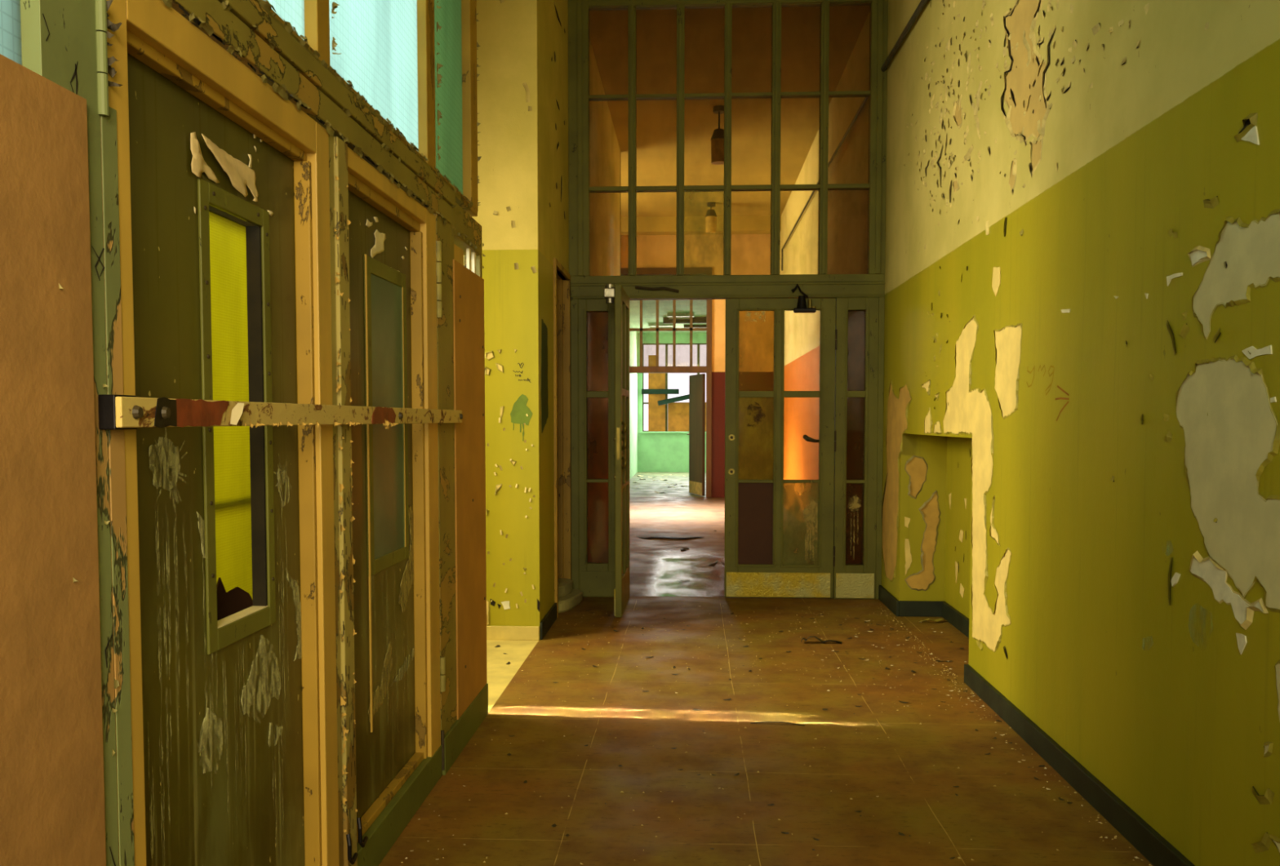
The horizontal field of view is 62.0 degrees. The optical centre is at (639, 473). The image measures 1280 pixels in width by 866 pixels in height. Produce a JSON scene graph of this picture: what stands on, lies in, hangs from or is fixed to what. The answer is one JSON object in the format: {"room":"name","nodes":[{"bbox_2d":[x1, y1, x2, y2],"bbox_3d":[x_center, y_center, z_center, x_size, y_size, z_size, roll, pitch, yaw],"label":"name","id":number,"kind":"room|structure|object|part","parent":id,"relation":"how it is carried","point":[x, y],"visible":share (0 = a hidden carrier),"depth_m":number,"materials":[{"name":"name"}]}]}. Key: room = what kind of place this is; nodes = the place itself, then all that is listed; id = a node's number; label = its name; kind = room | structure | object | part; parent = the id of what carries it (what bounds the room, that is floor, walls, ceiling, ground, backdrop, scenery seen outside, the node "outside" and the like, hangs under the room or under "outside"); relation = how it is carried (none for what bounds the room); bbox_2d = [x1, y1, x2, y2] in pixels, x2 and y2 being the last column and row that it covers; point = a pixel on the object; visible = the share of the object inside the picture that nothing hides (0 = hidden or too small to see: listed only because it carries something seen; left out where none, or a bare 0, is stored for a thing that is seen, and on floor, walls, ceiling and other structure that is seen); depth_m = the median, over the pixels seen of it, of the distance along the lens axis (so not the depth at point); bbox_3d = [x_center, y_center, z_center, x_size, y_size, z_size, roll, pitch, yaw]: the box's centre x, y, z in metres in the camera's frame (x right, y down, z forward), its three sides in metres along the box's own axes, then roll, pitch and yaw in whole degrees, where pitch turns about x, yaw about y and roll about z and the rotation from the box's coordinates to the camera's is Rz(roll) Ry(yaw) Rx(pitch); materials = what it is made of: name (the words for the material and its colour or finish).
{"room":"abandoned building corridor","nodes":[
{"label":"abandoned building corridor","id":0,"kind":"room"},
{"bbox_2d":[463,0,568,626],"bbox_3d":[-1.688,-1.244,6.846,2.344,4.300,1.715,0,3,3],"label":"wall","id":1,"kind":"structure","parent":0,"point":[522,51],"depth_m":5.99,"materials":[{"name":"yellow paint"}]},
{"bbox_2d":[484,366,491,375],"bbox_3d":[-0.855,-0.574,5.984,0.036,0.055,0.008,0,3,3],"label":"chip","id":2,"kind":"object","parent":1,"relation":"attached to","point":[488,369],"depth_m":5.99,"materials":[{"name":"beige paint"}]},
{"bbox_2d":[486,600,490,626],"bbox_3d":[-0.869,0.797,6.054,0.035,0.175,0.008,0,3,3],"label":"chip","id":3,"kind":"object","parent":1,"relation":"attached to","point":[488,602],"depth_m":6.05,"materials":[{"name":"beige paint"}]},
{"bbox_2d":[484,350,494,360],"bbox_3d":[-0.844,-0.659,5.979,0.057,0.058,0.007,0,3,3],"label":"chip","id":4,"kind":"object","parent":1,"relation":"on","point":[489,354],"depth_m":5.98,"materials":[{"name":"beige paint"}]},
{"bbox_2d":[494,484,502,494],"bbox_3d":[-0.800,0.093,6.015,0.042,0.067,0.008,0,3,3],"label":"chip","id":5,"kind":"object","parent":1,"relation":"attached to","point":[498,487],"depth_m":6.02,"materials":[{"name":"beige paint"}]},
{"bbox_2d":[495,363,503,373],"bbox_3d":[-0.789,-0.589,5.981,0.049,0.057,0.004,0,3,3],"label":"chip","id":6,"kind":"object","parent":1,"relation":"attached to","point":[499,366],"depth_m":5.98,"materials":[{"name":"beige paint"}]},
{"bbox_2d":[499,405,504,418],"bbox_3d":[-0.777,-0.341,5.994,0.026,0.075,0.004,0,3,3],"label":"chip","id":7,"kind":"object","parent":1,"relation":"attached to","point":[501,407],"depth_m":6.00,"materials":[{"name":"beige paint"}]},
{"bbox_2d":[501,600,510,609],"bbox_3d":[-0.763,0.752,6.049,0.053,0.050,0.002,0,3,3],"label":"chip","id":8,"kind":"object","parent":1,"relation":"attached to","point":[505,605],"depth_m":6.05,"materials":[{"name":"white paint"}]},
{"bbox_2d":[486,626,539,640],"bbox_3d":[-0.938,0.909,6.059,0.733,0.078,0.015,0,3,3],"label":"baseboard","id":9,"kind":"structure","parent":1,"relation":"attached to","point":[493,633],"depth_m":6.04,"materials":[{"name":"yellow paint"}]},
{"bbox_2d":[510,460,516,466],"bbox_3d":[-0.716,-0.054,6.005,0.041,0.035,0.004,0,3,3],"label":"chip","id":10,"kind":"object","parent":1,"relation":"attached to","point":[513,463],"depth_m":6.01,"materials":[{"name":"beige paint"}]},
{"bbox_2d":[539,602,556,639],"bbox_3d":[-0.545,0.881,6.382,0.015,0.100,0.670,0,3,3],"label":"baseboard","id":11,"kind":"structure","parent":1,"relation":"attached to","point":[550,617],"depth_m":6.29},
{"bbox_2d":[553,257,571,618],"bbox_3d":[-0.576,-0.228,7.042,0.152,2.250,0.785,0,3,3],"label":"door frame","id":12,"kind":"structure","parent":1,"relation":"attached to","point":[562,288],"depth_m":7.36,"materials":[{"name":"brown wood"}]},
{"bbox_2d":[577,298,615,597],"bbox_3d":[-0.279,-0.170,7.498,0.300,2.088,0.100,0,3,3],"label":"window","id":13,"kind":"structure","parent":1,"relation":"in","point":[596,317],"depth_m":7.48,"materials":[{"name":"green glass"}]},
{"bbox_3d":[-0.296,-0.246,7.500,0.159,1.775,0.004,0,3,3],"label":"glass","id":14,"kind":"part","parent":13,"relation":"part of","materials":[{"name":"brown glass"}]},
{"bbox_3d":[-0.282,0.780,7.500,0.276,0.174,0.009,0,3,3],"label":"kick plate","id":15,"kind":"part","parent":13,"relation":"part of","materials":[{"name":"metal"}]},
{"bbox_2d":[568,0,888,275],"bbox_3d":[0.594,-2.393,7.342,2.178,2.056,0.102,0,3,3],"label":"window","id":16,"kind":"structure","parent":1,"relation":"in","point":[580,189],"depth_m":7.31,"materials":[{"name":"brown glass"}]},
{"bbox_2d":[589,37,620,275],"bbox_3d":[-1.427,-1.522,12.372,2.420,4.300,9.706,0,3,3],"label":"wall","id":17,"kind":"structure","parent":0,"point":[604,148],"depth_m":9.77,"materials":[{"name":"orange paint"}]},
{"bbox_2d":[629,320,706,479],"bbox_3d":[1.185,-1.521,21.343,3.150,3.400,8.350,0,3,3],"label":"wall","id":18,"kind":"structure","parent":0,"point":[648,452],"depth_m":25.38,"materials":[{"name":"green paint"}]},
{"bbox_2d":[640,431,706,433],"bbox_3d":[1.255,-0.966,25.312,2.500,0.035,0.080,0,3,3],"label":"sill","id":19,"kind":"structure","parent":18,"relation":"attached to","point":[640,432],"depth_m":25.31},
{"bbox_2d":[642,342,706,431],"bbox_3d":[1.260,-2.033,25.369,2.400,2.100,0.060,0,3,3],"label":"window","id":20,"kind":"structure","parent":18,"relation":"in","point":[643,344],"depth_m":25.38,"materials":[{"name":"wood"}]},
{"bbox_2d":[648,355,656,366],"bbox_3d":[0.299,-2.662,25.337,0.200,0.280,0.025,0,3,3],"label":"plywood sheet","id":21,"kind":"object","parent":20,"relation":"attached to","point":[651,358],"visible":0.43,"depth_m":25.33,"materials":[{"name":"brown wood"}]},
{"bbox_2d":[648,373,665,431],"bbox_3d":[0.402,-1.693,25.381,0.405,1.400,0.025,0,3,3],"label":"plywood sheet","id":22,"kind":"object","parent":20,"relation":"attached to","point":[656,414],"visible":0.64,"depth_m":25.37,"materials":[{"name":"brown wood"}]},
{"bbox_2d":[641,389,679,394],"bbox_3d":[0.481,-1.935,25.317,0.890,0.120,0.030,0,3,3],"label":"plank","id":23,"kind":"object","parent":22,"relation":"attached to","point":[643,391],"visible":1,"depth_m":25.30,"materials":[{"name":"green wood"}]},
{"bbox_2d":[657,394,688,405],"bbox_3d":[0.914,-1.758,25.270,1.000,0.315,0.024,0,3,3],"label":"plank","id":24,"kind":"object","parent":20,"relation":"attached to","point":[684,397],"visible":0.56,"depth_m":25.27,"materials":[{"name":"green wood"}]},
{"bbox_2d":[667,402,706,431],"bbox_3d":[1.260,-1.337,25.356,1.195,0.690,0.025,0,3,3],"label":"plywood sheet","id":25,"kind":"object","parent":20,"relation":"attached to","point":[677,412],"visible":0.36,"depth_m":25.36,"materials":[{"name":"brown wood"}]},
{"bbox_2d":[686,373,705,496],"bbox_3d":[0.915,-0.633,17.608,0.099,1.980,0.800,-1,3,-13],"label":"door","id":26,"kind":"structure","parent":18,"relation":"in","point":[696,434],"depth_m":17.51,"materials":[{"name":"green wood"}]},
{"bbox_3d":[0.917,0.246,17.652,0.005,0.200,0.760,-1,3,-13],"label":"kick plate","id":27,"kind":"part","parent":26,"relation":"part of","materials":[{"name":"paint"}]},
{"bbox_2d":[629,300,706,333],"bbox_3d":[1.159,-3.167,21.237,3.200,0.100,8.400,0,3,3],"label":"ceiling","id":28,"kind":"structure","parent":0,"point":[649,307],"depth_m":20.21,"materials":[{"name":"white paint"}]},
{"bbox_2d":[648,323,672,328],"bbox_3d":[0.454,-3.133,22.677,0.550,0.113,0.100,0,3,3],"label":"strip light","id":29,"kind":"object","parent":28,"relation":"attached to","point":[651,325],"visible":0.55,"depth_m":22.64,"materials":[{"name":"white plastic"}]},
{"bbox_2d":[666,312,693,319],"bbox_3d":[0.784,-3.027,20.561,0.520,0.113,0.100,0,3,3],"label":"strip light","id":30,"kind":"object","parent":28,"relation":"attached to","point":[677,314],"visible":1,"depth_m":20.51,"materials":[{"name":"white plastic"}]},
{"bbox_2d":[662,316,706,324],"bbox_3d":[1.015,-3.064,21.364,1.100,0.120,0.130,0,3,3],"label":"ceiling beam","id":31,"kind":"structure","parent":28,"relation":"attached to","point":[665,319],"depth_m":21.31,"materials":[{"name":"brown metal"}]},
{"bbox_2d":[684,324,706,328],"bbox_3d":[1.298,-3.151,23.035,0.700,0.113,0.100,0,3,3],"label":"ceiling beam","id":32,"kind":"structure","parent":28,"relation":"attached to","point":[704,326],"depth_m":22.99,"materials":[{"name":"paint"}]},
{"bbox_2d":[620,234,773,497],"bbox_3d":[0.001,-1.760,17.129,4.700,4.300,0.150,0,3,3],"label":"wall","id":33,"kind":"structure","parent":0,"point":[750,254],"depth_m":16.95,"materials":[{"name":"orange paint"}]},
{"bbox_2d":[623,274,706,366],"bbox_3d":[0.377,-2.437,17.052,1.375,1.460,0.060,0,3,3],"label":"window","id":34,"kind":"structure","parent":33,"relation":"in","point":[641,329],"depth_m":17.03,"materials":[{"name":"brown metal"}]},
{"bbox_2d":[620,267,711,497],"bbox_3d":[0.380,-1.439,17.117,1.540,3.660,0.210,0,3,3],"label":"door frame","id":35,"kind":"structure","parent":33,"relation":"attached to","point":[624,271],"depth_m":16.98,"materials":[{"name":"brown wood"}]},
{"bbox_2d":[589,4,870,217],"bbox_3d":[-0.423,-3.453,6.965,5.050,0.100,20.400,0,3,3],"label":"ceiling","id":36,"kind":"structure","parent":0,"point":[656,29],"depth_m":9.83,"materials":[{"name":"paint"}]},
{"bbox_2d":[620,215,781,235],"bbox_3d":[0.866,-3.754,16.160,2.513,0.220,0.300,0,3,3],"label":"beam","id":37,"kind":"structure","parent":36,"relation":"attached to","point":[745,224],"depth_m":16.02,"materials":[{"name":"paint"}]},
{"bbox_2d":[705,201,716,233],"bbox_3d":[1.002,-3.596,15.008,0.169,0.420,0.169,0,3,3],"label":"pendant lamp","id":38,"kind":"object","parent":36,"relation":"hanging from","point":[711,216],"visible":1,"depth_m":14.95,"materials":[{"name":"glass"}]},
{"bbox_3d":[1.002,-3.496,15.013,0.159,0.220,0.159,0,3,3],"label":"lamp shade","id":39,"kind":"part","parent":38,"relation":"part of","materials":[{"name":"clear glass"}]},
{"bbox_2d":[710,105,724,164],"bbox_3d":[0.774,-3.306,10.422,0.169,0.540,0.169,0,3,3],"label":"pendant lamp","id":40,"kind":"object","parent":36,"relation":"hanging from","point":[717,140],"visible":0.8,"depth_m":10.36,"materials":[{"name":"glass"}]},
{"bbox_3d":[0.774,-3.146,10.430,0.159,0.220,0.159,0,3,3],"label":"lamp shade","id":41,"kind":"part","parent":40,"relation":"part of","materials":[{"name":"clear glass"}]},
{"bbox_3d":[0.774,-3.441,10.415,0.018,0.170,0.018,1,3,25],"label":"lamp rod","id":42,"kind":"part","parent":40,"relation":"part of","materials":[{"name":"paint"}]},
{"bbox_2d":[378,471,1153,865],"bbox_3d":[-0.165,0.731,11.373,4.950,0.100,28.600,0,3,3],"label":"floor","id":43,"kind":"structure","parent":0,"point":[1005,828],"depth_m":4.06,"materials":[{"name":"brown tile"}]},
{"bbox_2d":[0,53,106,865],"bbox_3d":[-0.825,0.345,1.017,0.008,1.709,1.112,0,3,3],"label":"sheet","id":44,"kind":"object","parent":43,"relation":"on","point":[52,813],"visible":1,"depth_m":1.43,"materials":[{"name":"brown wood"}]},
{"bbox_2d":[20,0,134,865],"bbox_3d":[-0.829,-0.977,1.506,0.087,4.300,0.188,0,3,3],"label":"post","id":45,"kind":"object","parent":43,"relation":"on","point":[59,37],"visible":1,"depth_m":1.60,"materials":[{"name":"grey paint"}]},
{"bbox_2d":[94,0,338,865],"bbox_3d":[-0.809,0.172,2.114,0.094,1.945,1.014,0,3,1],"label":"door","id":46,"kind":"structure","parent":45,"relation":"attached to","point":[234,717],"depth_m":2.06,"materials":[{"name":"wood"}]},
{"bbox_3d":[-0.828,0.159,2.114,0.006,1.770,0.840,0,3,3],"label":"panel","id":47,"kind":"part","parent":46,"relation":"part of","materials":[{"name":"wood"}]},
{"bbox_2d":[208,204,255,599],"bbox_3d":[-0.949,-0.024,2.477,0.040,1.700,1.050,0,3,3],"label":"window","id":48,"kind":"structure","parent":46,"relation":"attached to","point":[228,250],"depth_m":2.44,"materials":[{"name":"yellow glass"}]},
{"bbox_3d":[-0.949,-0.024,2.477,0.040,1.700,1.050,0,3,3],"label":"frame","id":49,"kind":"part","parent":48,"relation":"part of","materials":[{"name":"paint"}]},
{"bbox_2d":[216,577,253,621],"bbox_3d":[-0.929,0.313,2.453,0.004,0.170,0.230,0,3,3],"label":"shard","id":50,"kind":"object","parent":48,"relation":"attached to","point":[236,600],"visible":0.37,"depth_m":2.42},
{"bbox_3d":[-0.818,-0.110,2.179,0.006,0.902,0.327,0,3,3],"label":"vision slot frame","id":51,"kind":"part","parent":46,"relation":"part of","materials":[{"name":"wood"}]},
{"bbox_2d":[97,394,462,429],"bbox_3d":[-0.717,-0.142,2.733,0.054,0.064,2.325,0,3,3],"label":"bar","id":52,"kind":"object","parent":46,"relation":"attached to","point":[116,411],"visible":1,"depth_m":1.96,"materials":[{"name":"paint"}]},
{"bbox_2d":[433,213,454,774],"bbox_3d":[-0.726,0.081,3.804,0.070,1.957,0.210,0,3,3],"label":"post","id":53,"kind":"object","parent":43,"relation":"on","point":[442,231],"visible":0.36,"depth_m":3.79,"materials":[{"name":"brown wood"}]},
{"bbox_2d":[171,0,477,223],"bbox_3d":[-0.760,-0.929,2.965,0.080,0.145,2.808,0,3,3],"label":"lintel","id":54,"kind":"object","parent":53,"relation":"on","point":[326,97],"visible":0.64,"depth_m":2.46,"materials":[{"name":"brown wood"}]},
{"bbox_2d":[178,4,431,208],"bbox_3d":[-0.742,-0.832,2.614,0.001,0.017,1.946,0,3,3],"label":"lintel crack grime","id":55,"kind":"object","parent":54,"relation":"attached to","point":[196,20],"visible":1,"depth_m":2.19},
{"bbox_2d":[162,0,473,243],"bbox_3d":[-0.722,-0.921,2.918,0.012,0.180,2.574,0,3,3],"label":"paint","id":56,"kind":"object","parent":54,"relation":"attached to","point":[266,6],"visible":1,"depth_m":2.52,"materials":[{"name":"brown paint"}]},
{"bbox_2d":[267,0,481,211],"bbox_3d":[-0.752,-2.099,2.915,0.095,2.200,2.826,0,3,3],"label":"window","id":57,"kind":"structure","parent":54,"relation":"on","point":[413,61],"depth_m":3.50,"materials":[{"name":"blue glass"}]},
{"bbox_3d":[-0.789,-1.734,2.540,0.006,1.490,2.038,0,3,3],"label":"pale glass","id":58,"kind":"part","parent":57,"relation":"part of","materials":[{"name":"teal glass"}]},
{"bbox_3d":[-0.722,-1.802,3.890,0.006,1.490,0.670,0,3,3],"label":"teal glass","id":59,"kind":"part","parent":57,"relation":"part of","materials":[{"name":"teal glass"}]},
{"bbox_2d":[328,133,445,865],"bbox_3d":[-0.743,0.119,3.168,0.080,1.945,1.080,0,3,3],"label":"door","id":60,"kind":"structure","parent":53,"relation":"attached to","point":[385,273],"depth_m":3.18,"materials":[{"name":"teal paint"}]},
{"bbox_3d":[-0.777,0.103,3.131,0.006,1.780,0.840,0,3,3],"label":"panel","id":61,"kind":"part","parent":60,"relation":"part of","materials":[{"name":"wood"}]},
{"bbox_3d":[-0.766,-0.170,3.235,0.006,0.915,0.425,0,3,3],"label":"vision slot frame","id":62,"kind":"part","parent":60,"relation":"part of","materials":[{"name":"wood"}]},
{"bbox_3d":[-0.768,-0.168,3.238,0.004,0.832,0.340,0,3,3],"label":"teal glass","id":63,"kind":"part","parent":60,"relation":"part of","materials":[{"name":"teal glass"}]},
{"bbox_3d":[-0.750,0.117,3.216,0.060,1.945,0.950,0,3,3],"label":"frame","id":64,"kind":"part","parent":60,"relation":"part of","materials":[{"name":"brown wood"}]},
{"bbox_3d":[-0.749,1.032,3.264,0.062,0.112,0.955,0,3,3],"label":"rail","id":65,"kind":"part","parent":60,"relation":"part of","materials":[{"name":"wood"}]},
{"bbox_2d":[442,683,488,775],"bbox_3d":[-0.757,1.031,3.098,0.082,0.130,2.878,0,3,3],"label":"kickboard","id":66,"kind":"structure","parent":43,"relation":"on","point":[462,731],"depth_m":4.07,"materials":[{"name":"green wood"}]},
{"bbox_2d":[449,202,485,722],"bbox_3d":[-0.699,0.000,4.200,0.084,2.080,0.591,0,3,3],"label":"panel","id":67,"kind":"object","parent":43,"relation":"on","point":[464,223],"visible":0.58,"depth_m":4.00,"materials":[{"name":"wood"}]},
{"bbox_2d":[453,259,487,719],"bbox_3d":[-0.666,0.057,4.214,0.008,1.705,0.555,0,3,3],"label":"sheet","id":68,"kind":"object","parent":67,"relation":"attached to","point":[468,286],"visible":1,"depth_m":4.18,"materials":[{"name":"paint"}]},
{"bbox_2d":[558,577,582,613],"bbox_3d":[-0.551,0.776,7.144,0.263,0.235,0.600,1,3,12],"label":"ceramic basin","id":69,"kind":"object","parent":43,"relation":"on","point":[569,597],"visible":0.27,"depth_m":7.08,"materials":[{"name":"ceramic"}]},
{"bbox_3d":[-0.579,0.775,7.165,0.200,0.085,0.480,1,3,12],"label":"bowl","id":70,"kind":"part","parent":69,"relation":"part of","materials":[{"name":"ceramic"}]},
{"bbox_2d":[637,533,704,537],"bbox_3d":[0.321,0.666,11.296,0.728,0.022,0.407,0,3,3],"label":"scrap","id":71,"kind":"object","parent":43,"relation":"on","point":[667,535],"visible":1,"depth_m":11.28,"materials":[{"name":"paint"}]},
{"bbox_2d":[709,560,724,566],"bbox_3d":[0.669,0.769,9.049,0.153,0.042,0.127,2,4,37],"label":"scrap","id":72,"kind":"object","parent":43,"relation":"on","point":[714,563],"visible":0.73,"depth_m":9.04,"materials":[{"name":"paint"}]},
{"bbox_2d":[570,274,884,599],"bbox_3d":[0.594,-0.247,7.450,2.178,2.248,0.102,0,3,3],"label":"frame","id":73,"kind":"object","parent":43,"relation":"on","point":[766,286],"visible":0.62,"depth_m":7.37,"materials":[{"name":"green wood"}]},
{"bbox_2d":[604,284,630,617],"bbox_3d":[-0.135,-0.156,7.045,0.146,2.095,0.769,0,3,3],"label":"door","id":74,"kind":"structure","parent":73,"relation":"attached to","point":[611,291],"depth_m":6.71,"materials":[{"name":"green wood"}]},
{"bbox_3d":[-0.138,0.800,7.086,0.008,0.172,0.725,0,3,3],"label":"kick plate","id":75,"kind":"part","parent":74,"relation":"part of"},
{"bbox_3d":[-0.114,-0.223,7.033,0.004,1.775,0.568,0,3,3],"label":"glass","id":76,"kind":"part","parent":74,"relation":"part of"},
{"bbox_3d":[-0.118,-0.148,7.041,0.049,2.082,0.757,0,3,3],"label":"frame","id":77,"kind":"part","parent":74,"relation":"part of","materials":[{"name":"wood"}]},
{"bbox_3d":[-0.101,-0.174,6.708,0.040,0.302,0.020,2,4,38],"label":"pull handle","id":78,"kind":"part","parent":74,"relation":"part of","materials":[{"name":"gold metal"}]},
{"bbox_2d":[635,285,679,293],"bbox_3d":[0.118,-1.270,7.360,0.305,0.050,0.045,0,3,3],"label":"closer arm remnant","id":79,"kind":"object","parent":73,"relation":"attached to","point":[636,286],"visible":1,"depth_m":7.35,"materials":[{"name":"paint"}]},
{"bbox_2d":[724,283,837,598],"bbox_3d":[0.976,-0.214,7.418,0.765,2.175,0.166,0,3,3],"label":"door","id":80,"kind":"structure","parent":73,"relation":"attached to","point":[766,520],"depth_m":7.42,"materials":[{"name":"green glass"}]},
{"bbox_3d":[0.807,-0.240,7.426,0.250,0.581,0.004,0,3,3],"label":"yellow hazy glass","id":81,"kind":"part","parent":80,"relation":"part of","materials":[{"name":"yellow glass"}]},
{"bbox_3d":[0.966,0.782,7.445,0.725,0.172,0.008,0,3,3],"label":"kick plate","id":82,"kind":"part","parent":80,"relation":"part of","materials":[{"name":"yellow metal"}]},
{"bbox_3d":[1.095,-1.248,7.299,0.119,0.099,0.028,1,3,14],"label":"closer arm","id":83,"kind":"part","parent":80,"relation":"part of","materials":[{"name":"black metal"}]},
{"bbox_3d":[1.123,0.355,7.440,0.255,0.580,0.004,0,3,3],"label":"streaked glass","id":84,"kind":"part","parent":80,"relation":"part of","materials":[{"name":"brown glass"}]},
{"bbox_3d":[1.207,-0.241,7.460,0.137,0.058,0.058,0,3,3],"label":"dark lever","id":85,"kind":"part","parent":80,"relation":"part of","materials":[{"name":"black metal"}]},
{"bbox_2d":[833,297,879,599],"bbox_3d":[1.498,-0.165,7.410,0.290,2.088,0.100,0,3,3],"label":"door","id":86,"kind":"structure","parent":73,"relation":"in","point":[857,318],"depth_m":7.38,"materials":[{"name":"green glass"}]},
{"bbox_3d":[1.496,0.785,7.412,0.266,0.174,0.009,0,3,3],"label":"kick plate","id":87,"kind":"part","parent":86,"relation":"part of","materials":[{"name":"beige metal"}]},
{"bbox_3d":[1.495,-0.242,7.411,0.133,1.775,0.004,0,3,3],"label":"glass","id":88,"kind":"part","parent":86,"relation":"part of","materials":[{"name":"brown glass"}]},
{"bbox_2d":[401,602,1151,865],"bbox_3d":[0.460,1.002,4.933,2.152,0.004,4.784,0,3,3],"label":"plaster grit","id":89,"kind":"object","parent":43,"relation":"on","point":[1115,837],"visible":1,"depth_m":4.89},
{"bbox_2d":[750,721,804,725],"bbox_3d":[0.565,1.027,4.373,0.222,0.009,0.019,0,3,9],"label":"splinter","id":90,"kind":"object","parent":43,"relation":"on","point":[757,722],"visible":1,"depth_m":4.37,"materials":[{"name":"paint"}]},
{"bbox_2d":[800,635,842,644],"bbox_3d":[1.016,0.931,5.961,0.235,0.041,0.061,0,3,3],"label":"paint curl","id":91,"kind":"object","parent":43,"relation":"on","point":[816,637],"visible":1,"depth_m":5.94,"materials":[{"name":"brown paint"}]},
{"bbox_2d":[920,618,946,622],"bbox_3d":[1.814,0.906,6.565,0.188,0.028,0.073,-1,3,-12],"label":"strip","id":92,"kind":"object","parent":43,"relation":"on","point":[937,620],"visible":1,"depth_m":6.56,"materials":[{"name":"green paint"}]},
{"bbox_2d":[779,0,1279,865],"bbox_3d":[1.874,-1.250,6.962,0.451,4.300,20.200,0,3,3],"label":"wall","id":93,"kind":"structure","parent":0,"point":[1082,392],"depth_m":3.50,"materials":[{"name":"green paint"}]},
{"bbox_2d":[781,97,868,271],"bbox_3d":[1.855,-2.878,11.365,0.024,0.313,8.078,0,3,3],"label":"conduit pipe","id":94,"kind":"object","parent":93,"relation":"attached to","point":[865,99],"visible":0.75,"depth_m":9.78,"materials":[{"name":"metal"}]},
{"bbox_2d":[880,0,928,71],"bbox_3d":[1.394,-2.310,2.088,0.034,0.379,10.335,0,3,3],"label":"conduit pipe","id":95,"kind":"object","parent":93,"relation":"attached to","point":[922,4],"visible":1,"depth_m":6.46,"materials":[{"name":"metal"}]},
{"bbox_2d":[948,493,951,506],"bbox_3d":[1.928,0.174,6.631,0.002,0.103,0.057,0,3,3],"label":"paint patch","id":96,"kind":"object","parent":93,"relation":"attached to","point":[949,494],"depth_m":6.63,"materials":[{"name":"beige paint"}]},
{"bbox_2d":[955,561,958,583],"bbox_3d":[1.919,0.604,6.453,0.002,0.131,0.072,0,3,3],"label":"paint patch","id":97,"kind":"object","parent":93,"relation":"attached to","point":[956,562],"depth_m":6.45,"materials":[{"name":"beige paint"}]},
{"bbox_2d":[959,529,964,542],"bbox_3d":[1.914,0.376,6.345,0.002,0.075,0.102,0,3,3],"label":"paint patch","id":98,"kind":"object","parent":93,"relation":"attached to","point":[961,531],"depth_m":6.34,"materials":[{"name":"beige paint"}]},
{"bbox_2d":[960,583,964,598],"bbox_3d":[1.912,0.700,6.325,0.002,0.079,0.102,0,3,3],"label":"paint patch","id":99,"kind":"object","parent":93,"relation":"attached to","point":[962,585],"depth_m":6.32,"materials":[{"name":"beige paint"}]},
{"bbox_2d":[991,266,1000,296],"bbox_3d":[1.544,-0.832,4.619,0.002,0.132,0.123,0,3,3],"label":"paint patch","id":100,"kind":"object","parent":93,"relation":"attached to","point":[996,271],"depth_m":4.61,"materials":[{"name":"beige paint"}]},
{"bbox_2d":[878,585,1195,865],"bbox_3d":[1.554,1.091,2.200,0.309,0.100,10.434,0,3,3],"label":"baseboard","id":101,"kind":"structure","parent":93,"relation":"attached to","point":[1148,842],"depth_m":3.78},
{"bbox_2d":[1060,309,1070,312],"bbox_3d":[1.501,-0.571,3.757,0.003,0.018,0.092,0,3,3],"label":"flake","id":102,"kind":"object","parent":93,"relation":"attached to","point":[1061,310],"depth_m":3.76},
{"bbox_2d":[1166,272,1182,285],"bbox_3d":[1.459,-0.531,2.908,0.003,0.031,0.092,0,3,3],"label":"flake","id":103,"kind":"object","parent":93,"relation":"attached to","point":[1172,278],"depth_m":2.91,"materials":[{"name":"beige paint"}]},
{"bbox_2d":[1170,572,1180,586],"bbox_3d":[1.456,0.291,2.897,0.003,0.042,0.053,0,3,3],"label":"flake","id":104,"kind":"object","parent":93,"relation":"attached to","point":[1175,576],"depth_m":2.90,"materials":[{"name":"white paint"}]},
{"bbox_2d":[1235,633,1246,654],"bbox_3d":[1.438,0.410,2.549,0.003,0.049,0.046,0,3,3],"label":"flake","id":105,"kind":"object","parent":93,"relation":"attached to","point":[1241,638],"depth_m":2.55,"materials":[{"name":"white paint"}]},
{"bbox_2d":[1240,125,1259,144],"bbox_3d":[1.440,-0.790,2.514,0.003,0.052,0.081,0,3,3],"label":"chip","id":106,"kind":"object","parent":93,"relation":"attached to","point":[1250,135],"depth_m":2.51,"materials":[{"name":"white paint"}]},
{"bbox_2d":[1241,345,1272,359],"bbox_3d":[1.437,-0.282,2.483,0.003,0.030,0.131,0,3,3],"label":"flake","id":107,"kind":"object","parent":93,"relation":"on","point":[1248,352],"depth_m":2.48,"materials":[{"name":"beige paint"}]},
{"bbox_2d":[1270,396,1276,402],"bbox_3d":[1.433,-0.166,2.410,0.003,0.013,0.022,0,3,3],"label":"flake","id":108,"kind":"object","parent":93,"relation":"attached to","point":[1273,399],"depth_m":2.41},
{"bbox_3d":[-0.972,-0.840,-1.222,0.070,4.300,3.550,0,3,3],"label":"wall","id":109,"kind":"structure","parent":0,"visible":0},
{"bbox_2d":[0,0,22,65],"bbox_3d":[-0.863,-0.951,0.988,0.070,4.300,0.880,0,3,3],"label":"window","id":110,"kind":"structure","parent":109,"relation":"in","point":[10,10],"depth_m":1.41,"materials":[{"name":"blue glass"}]}
]}

